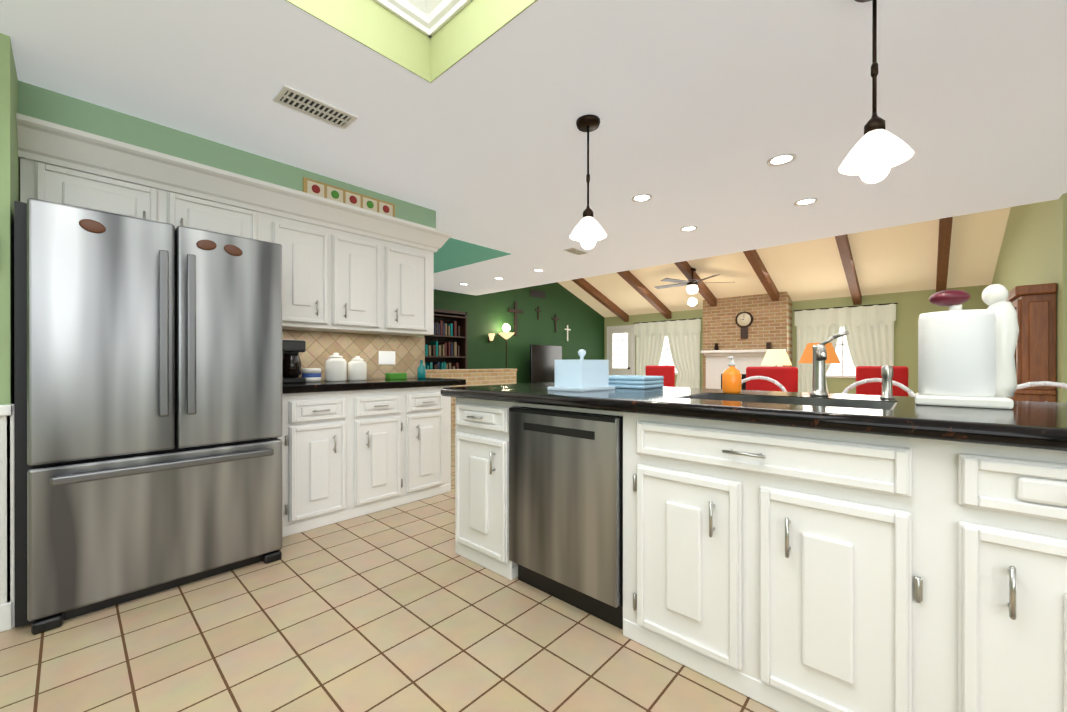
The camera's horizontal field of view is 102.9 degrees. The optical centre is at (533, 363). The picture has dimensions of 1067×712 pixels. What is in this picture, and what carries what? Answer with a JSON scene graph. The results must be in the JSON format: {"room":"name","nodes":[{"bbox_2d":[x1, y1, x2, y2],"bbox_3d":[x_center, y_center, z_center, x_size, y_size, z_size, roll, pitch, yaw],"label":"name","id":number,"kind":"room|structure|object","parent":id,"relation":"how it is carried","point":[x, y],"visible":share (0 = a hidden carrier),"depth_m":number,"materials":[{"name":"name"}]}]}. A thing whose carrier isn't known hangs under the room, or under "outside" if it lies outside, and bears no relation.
{"room":"kitchen","nodes":[
{"label":"kitchen","id":0,"kind":"room"},
{"bbox_2d":[0,33,19,631],"bbox_3d":[-3.273,-0.128,1.164,0.950,2.420,2.402,0,0,42],"label":"wall","id":1,"kind":"structure","parent":0,"point":[9,176],"depth_m":1.73,"materials":[{"name":"green paint"}]},
{"bbox_2d":[282,329,424,380],"bbox_3d":[-1.928,-0.130,3.212,0.167,2.420,2.460,0,0,42],"label":"wall","id":2,"kind":"structure","parent":0,"point":[381,355],"depth_m":3.65,"materials":[{"name":"beige tile"}]},
{"bbox_2d":[17,137,263,240],"bbox_3d":[-2.229,-0.875,2.504,0.372,0.353,1.000,0,0,42],"label":"upper cabinet","id":3,"kind":"object","parent":2,"relation":"attached to","point":[51,173],"depth_m":2.29,"materials":[{"name":"white wood"}]},
{"bbox_2d":[264,197,387,333],"bbox_3d":[-1.607,-0.654,3.184,0.372,0.798,0.842,0,0,42],"label":"upper cabinet","id":4,"kind":"object","parent":2,"relation":"attached to","point":[347,268],"depth_m":3.09,"materials":[{"name":"white wood"}]},
{"bbox_2d":[368,229,439,335],"bbox_3d":[-1.158,-0.654,3.674,0.372,0.798,0.488,0,0,42],"label":"upper cabinet","id":5,"kind":"object","parent":2,"relation":"attached to","point":[410,259],"depth_m":3.56,"materials":[{"name":"white wood"}]},
{"bbox_2d":[0,427,777,711],"bbox_3d":[1.421,1.110,3.781,10.440,0.060,13.000,0,0,42],"label":"floor","id":6,"kind":"structure","parent":0,"point":[404,608],"depth_m":1.62,"materials":[{"name":"tile"}]},
{"bbox_2d":[14,198,281,634],"bbox_3d":[-2.013,0.211,2.283,0.958,1.740,0.946,0,0,42],"label":"refrigerator","id":7,"kind":"object","parent":6,"relation":"on","point":[148,399],"visible":1,"depth_m":1.91,"materials":[{"name":"silver metal"}]},
{"bbox_2d":[277,378,465,536],"bbox_3d":[-1.300,0.608,3.304,0.642,0.945,1.478,0,0,42],"label":"base cabinet","id":8,"kind":"object","parent":6,"relation":"on","point":[352,449],"depth_m":2.99,"materials":[{"name":"white wood"}]},
{"bbox_2d":[282,339,305,382],"bbox_3d":[-1.726,-0.015,3.008,0.201,0.300,0.150,0,0,42],"label":"coffee maker","id":9,"kind":"object","parent":8,"relation":"on","point":[291,363],"visible":0.77,"depth_m":2.94,"materials":[{"name":"black plastic"}]},
{"bbox_2d":[302,368,320,381],"bbox_3d":[-1.617,0.085,3.098,0.128,0.100,0.128,0,0,42],"label":"bowl","id":10,"kind":"object","parent":8,"relation":"on","point":[311,374],"visible":0.92,"depth_m":3.05,"materials":[{"name":"white ceramic"}]},
{"bbox_2d":[325,353,346,381],"bbox_3d":[-1.499,0.026,3.227,0.150,0.218,0.150,0,0,42],"label":"canister","id":11,"kind":"object","parent":8,"relation":"on","point":[335,367],"visible":1,"depth_m":3.17,"materials":[{"name":"white ceramic"}]},
{"bbox_2d":[348,356,366,380],"bbox_3d":[-1.396,0.038,3.369,0.140,0.195,0.140,0,0,42],"label":"canister","id":12,"kind":"object","parent":8,"relation":"on","point":[357,368],"visible":1,"depth_m":3.32,"materials":[{"name":"white ceramic"}]},
{"bbox_2d":[385,373,406,379],"bbox_3d":[-1.162,0.107,3.596,0.080,0.055,0.160,0,0,42],"label":"box","id":13,"kind":"object","parent":8,"relation":"on","point":[393,376],"visible":1,"depth_m":3.55,"materials":[{"name":"green"}]},
{"bbox_2d":[417,360,425,378],"bbox_3d":[-1.001,0.052,3.801,0.072,0.166,0.072,0,0,42],"label":"bottle","id":14,"kind":"object","parent":8,"relation":"on","point":[421,371],"visible":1,"depth_m":3.77,"materials":[{"name":"teal glass"}]},
{"bbox_2d":[424,309,466,369],"bbox_3d":[-1.681,0.065,7.587,0.316,2.022,1.012,0,0,42],"label":"bookshelf","id":15,"kind":"object","parent":6,"relation":"on","point":[446,345],"visible":0.29,"depth_m":7.67,"materials":[{"name":"brown wood"}]},
{"bbox_2d":[426,368,516,427],"bbox_3d":[-1.151,0.588,7.591,0.310,0.975,2.150,0,0,42],"label":"brick wall","id":16,"kind":"structure","parent":6,"relation":"on","point":[476,377],"depth_m":7.49,"materials":[{"name":"beige brick"}]},
{"bbox_2d":[499,332,513,367],"bbox_3d":[-0.560,0.221,8.770,0.340,1.706,0.340,0,0,42],"label":"floor lamp","id":17,"kind":"object","parent":6,"relation":"on","point":[506,335],"visible":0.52,"depth_m":8.69,"materials":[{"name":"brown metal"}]},
{"bbox_2d":[455,398,587,579],"bbox_3d":[-0.079,0.633,2.487,0.455,0.895,0.656,0,0,42],"label":"base cabinet","id":18,"kind":"object","parent":6,"relation":"on","point":[482,428],"depth_m":2.22,"materials":[{"name":"white wood"}]},
{"bbox_2d":[509,407,622,629],"bbox_3d":[0.301,0.648,2.099,0.610,0.866,0.594,0,0,42],"label":"dishwasher","id":19,"kind":"object","parent":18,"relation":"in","point":[566,506],"visible":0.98,"depth_m":1.84,"materials":[{"name":"silver metal"}]},
{"bbox_2d":[530,344,561,382],"bbox_3d":[0.253,0.332,9.562,0.490,1.482,1.247,0,0,42],"label":"television","id":20,"kind":"object","parent":6,"relation":"on","point":[543,358],"visible":0.29,"depth_m":9.42,"materials":[{"name":"black plastic"}]},
{"bbox_2d":[645,365,674,386],"bbox_3d":[2.587,0.556,8.704,0.560,1.036,0.620,0,0,16],"label":"chair","id":21,"kind":"object","parent":6,"relation":"on","point":[667,372],"visible":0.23,"depth_m":8.41,"materials":[{"name":"red fabric"}]},
{"bbox_2d":[701,342,785,389],"bbox_3d":[4.258,0.317,8.809,1.616,1.515,0.448,0,0,42],"label":"fireplace mantel","id":22,"kind":"object","parent":6,"relation":"on","point":[717,361],"visible":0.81,"depth_m":9.07,"materials":[{"name":"white wood"}]},
{"bbox_2d":[628,442,879,711],"bbox_3d":[0.896,0.722,1.594,0.789,0.720,0.656,0,0,42],"label":"base cabinet","id":23,"kind":"object","parent":6,"relation":"on","point":[796,552],"depth_m":1.34,"materials":[{"name":"white wood"}]},
{"bbox_2d":[742,376,786,391],"bbox_3d":[1.331,0.581,2.616,0.422,1.002,0.422,0,0,42],"label":"bar stool","id":24,"kind":"object","parent":6,"relation":"on","point":[781,386],"visible":0.04,"depth_m":2.73,"materials":[{"name":"white metal"}]},
{"bbox_2d":[746,367,797,391],"bbox_3d":[3.259,0.559,5.835,0.600,1.036,0.620,0,0,28],"label":"chair","id":25,"kind":"object","parent":6,"relation":"on","point":[786,378],"visible":0.23,"depth_m":5.57,"materials":[{"name":"red fabric"}]},
{"bbox_2d":[761,350,791,366],"bbox_3d":[3.787,0.432,6.631,0.500,1.290,0.500,0,0,42],"label":"table lamp","id":26,"kind":"object","parent":6,"relation":"on","point":[776,357],"visible":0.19,"depth_m":6.50,"materials":[{"name":"beige fabric"}]},
{"bbox_2d":[799,343,839,362],"bbox_3d":[3.383,0.418,5.035,0.500,1.320,0.500,0,0,42],"label":"table lamp","id":27,"kind":"object","parent":6,"relation":"on","point":[807,356],"visible":0.23,"depth_m":4.93,"materials":[{"name":"orange fabric"}]},
{"bbox_2d":[841,378,914,396],"bbox_3d":[1.773,0.581,2.211,0.422,1.002,0.422,0,0,42],"label":"bar stool","id":28,"kind":"object","parent":6,"relation":"on","point":[910,392],"visible":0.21,"depth_m":2.36,"materials":[{"name":"white metal"}]},
{"bbox_2d":[856,366,908,395],"bbox_3d":[5.460,0.558,6.679,0.620,1.036,0.620,0,0,38],"label":"chair","id":29,"kind":"object","parent":6,"relation":"on","point":[900,374],"visible":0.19,"depth_m":6.49,"materials":[{"name":"red fabric"}]},
{"bbox_2d":[880,438,1066,711],"bbox_3d":[1.394,0.635,1.138,0.650,0.895,0.656,0,0,42],"label":"base cabinet","id":30,"kind":"object","parent":6,"relation":"on","point":[973,539],"depth_m":1.02,"materials":[{"name":"white wood"}]},
{"bbox_2d":[444,382,1066,453],"bbox_3d":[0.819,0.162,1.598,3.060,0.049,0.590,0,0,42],"label":"countertop","id":31,"kind":"structure","parent":30,"relation":"on","point":[1019,427],"depth_m":1.24,"materials":[{"name":"black stone"}]},
{"bbox_2d":[548,349,614,391],"bbox_3d":[0.252,0.031,2.207,0.220,0.210,0.300,0,0,42],"label":"covered dish","id":32,"kind":"object","parent":31,"relation":"on","point":[581,374],"visible":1,"depth_m":2.13,"materials":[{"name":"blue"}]},
{"bbox_2d":[609,375,663,388],"bbox_3d":[0.553,0.104,2.433,0.300,0.065,0.240,0,0,42],"label":"towel","id":33,"kind":"object","parent":31,"relation":"on","point":[633,381],"visible":0.71,"depth_m":2.33,"materials":[{"name":"blue fabric"}]},
{"bbox_2d":[722,356,741,392],"bbox_3d":[0.943,0.051,2.022,0.084,0.170,0.084,0,0,42],"label":"soap bottle","id":34,"kind":"object","parent":31,"relation":"on","point":[731,378],"visible":1,"depth_m":1.99,"materials":[{"name":"orange plastic"}]},
{"bbox_2d":[809,331,848,395],"bbox_3d":[1.169,0.001,1.707,0.137,0.272,0.265,0,0,42],"label":"faucet","id":35,"kind":"object","parent":31,"relation":"on","point":[818,372],"visible":1,"depth_m":1.78,"materials":[{"name":"silver metal"}]},
{"bbox_2d":[880,365,894,398],"bbox_3d":[1.375,0.072,1.653,0.044,0.130,0.044,0,0,42],"label":"sprayer","id":36,"kind":"object","parent":31,"relation":"on","point":[887,377],"visible":1,"depth_m":1.64,"materials":[{"name":"silver metal"}]},
{"bbox_2d":[915,284,1018,408],"bbox_3d":[1.424,-0.059,1.405,0.243,0.393,0.210,0,0,42],"label":"paper towel holder","id":37,"kind":"object","parent":31,"relation":"on","point":[966,358],"visible":1,"depth_m":1.34,"materials":[{"name":"white ceramic"}]},
{"bbox_2d":[1006,283,1056,401],"bbox_3d":[4.557,0.209,3.973,0.264,1.740,1.140,0,0,42],"label":"hutch","id":38,"kind":"object","parent":6,"relation":"on","point":[1035,350],"visible":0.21,"depth_m":3.56,"materials":[{"name":"brown wood"}]},
{"bbox_2d":[1015,381,1066,390],"bbox_3d":[2.216,0.582,1.806,0.422,1.002,0.422,0,0,42],"label":"bar stool","id":39,"kind":"object","parent":6,"relation":"on","point":[1041,383],"visible":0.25,"depth_m":1.95,"materials":[{"name":"white metal"}]},
{"bbox_2d":[434,282,603,383],"bbox_3d":[-0.689,-0.893,9.020,0.150,3.933,8.020,0,0,42],"label":"wall","id":40,"kind":"structure","parent":0,"point":[487,314],"depth_m":9.42,"materials":[{"name":"green paint"}]},
{"bbox_2d":[488,333,494,341],"bbox_3d":[-0.857,-0.520,8.617,0.139,0.170,0.130,0,0,42],"label":"wall sconce","id":41,"kind":"object","parent":40,"relation":"attached to","point":[490,337],"visible":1,"depth_m":8.58,"materials":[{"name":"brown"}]},
{"bbox_2d":[508,301,522,335],"bbox_3d":[-0.384,-0.967,9.215,0.028,0.750,0.450,0,0,42],"label":"wall cross","id":42,"kind":"object","parent":40,"relation":"attached to","point":[515,310],"visible":1,"depth_m":9.19,"materials":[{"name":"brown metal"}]},
{"bbox_2d":[530,289,544,298],"bbox_3d":[0.098,-1.593,9.754,0.011,0.160,0.510,0,0,42],"label":"air vent","id":43,"kind":"object","parent":40,"relation":"in","point":[537,294],"visible":0.98,"depth_m":9.74,"materials":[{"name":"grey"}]},
{"bbox_2d":[552,314,559,332],"bbox_3d":[0.534,-0.966,10.218,0.028,0.450,0.280,0,0,42],"label":"wall cross","id":44,"kind":"object","parent":40,"relation":"attached to","point":[555,318],"visible":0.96,"depth_m":10.20,"materials":[{"name":"brown wood"}]},
{"bbox_2d":[0,0,1066,295],"bbox_3d":[-0.183,-1.589,2.027,10.340,0.500,8.150,0,0,42],"label":"ceiling","id":45,"kind":"structure","parent":0,"point":[468,114],"depth_m":2.17,"materials":[{"name":"white paint"}]},
{"bbox_2d":[18,80,435,227],"bbox_3d":[-1.783,-1.197,2.997,0.370,0.285,2.340,0,0,42],"label":"wall","id":46,"kind":"structure","parent":45,"relation":"attached to","point":[34,101],"depth_m":2.42,"materials":[{"name":"green paint"}]},
{"bbox_2d":[303,177,394,216],"bbox_3d":[-1.349,-1.222,3.176,0.025,0.125,0.690,0,0,42],"label":"tiles","id":47,"kind":"structure","parent":46,"relation":"attached to","point":[324,190],"depth_m":3.14,"materials":[{"name":"brown"}]},
{"bbox_2d":[273,85,357,129],"bbox_3d":[-1.137,-1.334,2.229,0.170,0.008,0.360,0,0,42],"label":"ceiling vent","id":48,"kind":"object","parent":45,"relation":"in","point":[297,100],"visible":1,"depth_m":2.21,"materials":[{"name":"white metal"}]},
{"bbox_2d":[434,238,509,272],"bbox_3d":[-1.762,-1.340,5.656,2.810,0.004,1.350,0,0,42],"label":"ceiling","id":49,"kind":"structure","parent":45,"relation":"attached to","point":[451,253],"depth_m":5.22,"materials":[{"name":"teal paint"}]},
{"bbox_2d":[563,248,587,254],"bbox_3d":[0.507,-1.337,5.076,0.150,0.008,0.300,0,0,42],"label":"ceiling vent","id":50,"kind":"object","parent":45,"relation":"in","point":[575,251],"visible":1,"depth_m":5.06,"materials":[{"name":"white metal"}]},
{"bbox_2d":[570,114,606,240],"bbox_3d":[0.302,-1.021,2.350,0.204,0.634,0.204,0,0,42],"label":"pendant light","id":51,"kind":"object","parent":45,"relation":"hanging from","point":[588,227],"visible":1,"depth_m":2.34,"materials":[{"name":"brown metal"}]},
{"bbox_2d":[631,194,652,201],"bbox_3d":[0.877,-1.336,3.436,0.170,0.008,0.170,0,0,42],"label":"recessed light","id":52,"kind":"object","parent":45,"relation":"in","point":[642,197],"visible":1,"depth_m":3.43,"materials":[{"name":"white"}]},
{"bbox_2d":[680,226,697,231],"bbox_3d":[1.543,-1.337,4.223,0.170,0.008,0.170,0,0,42],"label":"recessed light","id":53,"kind":"object","parent":45,"relation":"in","point":[687,228],"visible":0.96,"depth_m":4.22,"materials":[{"name":"white"}]},
{"bbox_2d":[767,153,796,165],"bbox_3d":[1.627,-1.335,2.790,0.170,0.008,0.170,0,0,42],"label":"recessed light","id":54,"kind":"object","parent":45,"relation":"in","point":[779,159],"visible":1,"depth_m":2.79,"materials":[{"name":"white"}]},
{"bbox_2d":[794,198,817,205],"bbox_3d":[2.253,-1.336,3.518,0.170,0.008,0.170,0,0,42],"label":"recessed light","id":55,"kind":"object","parent":45,"relation":"in","point":[805,201],"visible":0.96,"depth_m":3.51,"materials":[{"name":"white"}]},
{"bbox_2d":[839,0,913,174],"bbox_3d":[1.189,-1.020,1.483,0.204,0.634,0.204,0,0,42],"label":"pendant light","id":56,"kind":"object","parent":45,"relation":"hanging from","point":[877,147],"visible":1,"depth_m":1.48,"materials":[{"name":"white glass"}]},
{"bbox_2d":[684,394,707,397],"bbox_3d":[0.691,0.240,1.852,0.008,0.202,0.389,0,0,42],"label":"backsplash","id":57,"kind":"structure","parent":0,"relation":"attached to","point":[685,395],"depth_m":1.88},
{"bbox_2d":[703,292,791,387],"bbox_3d":[4.561,-0.175,9.139,1.656,2.498,0.446,0,0,42],"label":"wall","id":58,"kind":"structure","parent":0,"point":[772,322],"depth_m":8.87,"materials":[{"name":"brick"}]},
{"bbox_2d":[735,311,752,338],"bbox_3d":[4.426,-0.807,8.933,0.340,0.570,0.035,0,0,42],"label":"wall clock","id":59,"kind":"object","parent":58,"relation":"attached to","point":[744,320],"visible":0.98,"depth_m":8.92,"materials":[{"name":"brown wood"}]},
{"bbox_2d":[672,418,879,477],"bbox_3d":[0.810,0.241,1.485,0.664,0.202,0.008,0,0,42],"label":"drawer","id":60,"kind":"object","parent":0,"relation":"attached to","point":[822,449],"depth_m":1.29,"materials":[{"name":"white wood"}]},
{"bbox_2d":[558,207,1010,316],"bbox_3d":[3.126,-2.116,7.640,7.640,1.783,4.900,0,0,42],"label":"ceiling","id":61,"kind":"structure","parent":0,"point":[899,258],"depth_m":7.32,"materials":[{"name":"beige"}]},
{"bbox_2d":[572,278,628,321],"bbox_3d":[0.940,-1.957,9.642,0.120,1.700,4.596,0,0,42],"label":"beam","id":62,"kind":"structure","parent":61,"relation":"attached to","point":[595,293],"depth_m":10.37,"materials":[{"name":"brown wood"}]},
{"bbox_2d":[617,270,671,318],"bbox_3d":[1.812,-1.956,8.843,0.120,1.700,4.596,0,0,42],"label":"beam","id":63,"kind":"structure","parent":61,"relation":"attached to","point":[638,286],"depth_m":9.58,"materials":[{"name":"brown wood"}]},
{"bbox_2d":[674,261,716,306],"bbox_3d":[2.727,-1.956,8.006,0.120,1.700,4.596,0,0,42],"label":"beam","id":64,"kind":"structure","parent":61,"relation":"attached to","point":[704,291],"depth_m":8.65,"materials":[{"name":"brown wood"}]},
{"bbox_2d":[655,268,728,293],"bbox_3d":[3.077,-1.619,8.367,1.459,0.508,1.528,0,0,42],"label":"ceiling fan","id":65,"kind":"object","parent":64,"relation":"hanging from","point":[692,286],"visible":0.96,"depth_m":8.25,"materials":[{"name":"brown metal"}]},
{"bbox_2d":[743,249,778,300],"bbox_3d":[3.622,-1.955,7.186,0.120,1.700,4.596,0,0,42],"label":"beam","id":66,"kind":"structure","parent":61,"relation":"attached to","point":[759,268],"depth_m":7.76,"materials":[{"name":"brown wood"}]},
{"bbox_2d":[835,234,861,304],"bbox_3d":[4.563,-1.954,6.324,0.120,1.700,4.596,0,0,42],"label":"beam","id":67,"kind":"structure","parent":61,"relation":"attached to","point":[844,248],"depth_m":7.01,"materials":[{"name":"brown wood"}]},
{"bbox_2d":[936,217,952,292],"bbox_3d":[5.397,-1.953,5.561,0.120,1.700,4.596,0,0,42],"label":"beam","id":68,"kind":"structure","parent":61,"relation":"attached to","point":[945,231],"depth_m":6.14,"materials":[{"name":"brown wood"}]},
{"bbox_2d":[604,285,989,396],"bbox_3d":[4.730,-0.126,9.394,7.640,2.400,0.150,0,0,42],"label":"wall","id":69,"kind":"structure","parent":0,"point":[911,306],"depth_m":7.64,"materials":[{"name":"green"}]},
{"bbox_2d":[607,325,634,374],"bbox_3d":[2.319,0.026,11.420,0.854,2.090,0.110,0,0,42],"label":"door","id":70,"kind":"structure","parent":69,"relation":"in","point":[621,349],"depth_m":11.39,"materials":[{"name":"white"}]},
{"bbox_2d":[634,318,701,387],"bbox_3d":[3.276,-0.170,10.510,1.760,1.785,0.070,0,0,42],"label":"curtain","id":71,"kind":"object","parent":69,"relation":"hanging from","point":[684,339],"visible":0.85,"depth_m":10.34,"materials":[{"name":"white fabric"}]},
{"bbox_2d":[659,335,677,374],"bbox_3d":[3.321,-0.354,10.559,1.520,1.253,0.026,0,0,42],"label":"window","id":72,"kind":"structure","parent":69,"relation":"in","point":[666,358],"depth_m":10.58,"materials":[{"name":"white"}]},
{"bbox_2d":[826,326,855,377],"bbox_3d":[5.936,-0.362,8.165,1.367,1.275,0.026,0,0,42],"label":"window","id":73,"kind":"structure","parent":69,"relation":"in","point":[844,368],"depth_m":8.16,"materials":[{"name":"white glass"}]},
{"bbox_2d":[793,303,896,392],"bbox_3d":[5.891,-0.178,8.116,1.607,1.807,0.070,0,0,42],"label":"curtain","id":74,"kind":"object","parent":69,"relation":"hanging from","point":[870,335],"visible":0.67,"depth_m":8.01,"materials":[{"name":"white fabric"}]},
{"bbox_2d":[708,394,891,409],"bbox_3d":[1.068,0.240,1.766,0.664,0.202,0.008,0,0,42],"label":"sink","id":75,"kind":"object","parent":0,"relation":"attached to","point":[731,397],"depth_m":1.71,"materials":[{"name":"silver metal"}]},
{"bbox_2d":[991,193,1066,402],"bbox_3d":[5.888,-0.913,5.112,0.150,3.983,4.900,0,0,42],"label":"wall","id":76,"kind":"structure","parent":0,"point":[1033,250],"depth_m":3.93,"materials":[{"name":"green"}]}
]}

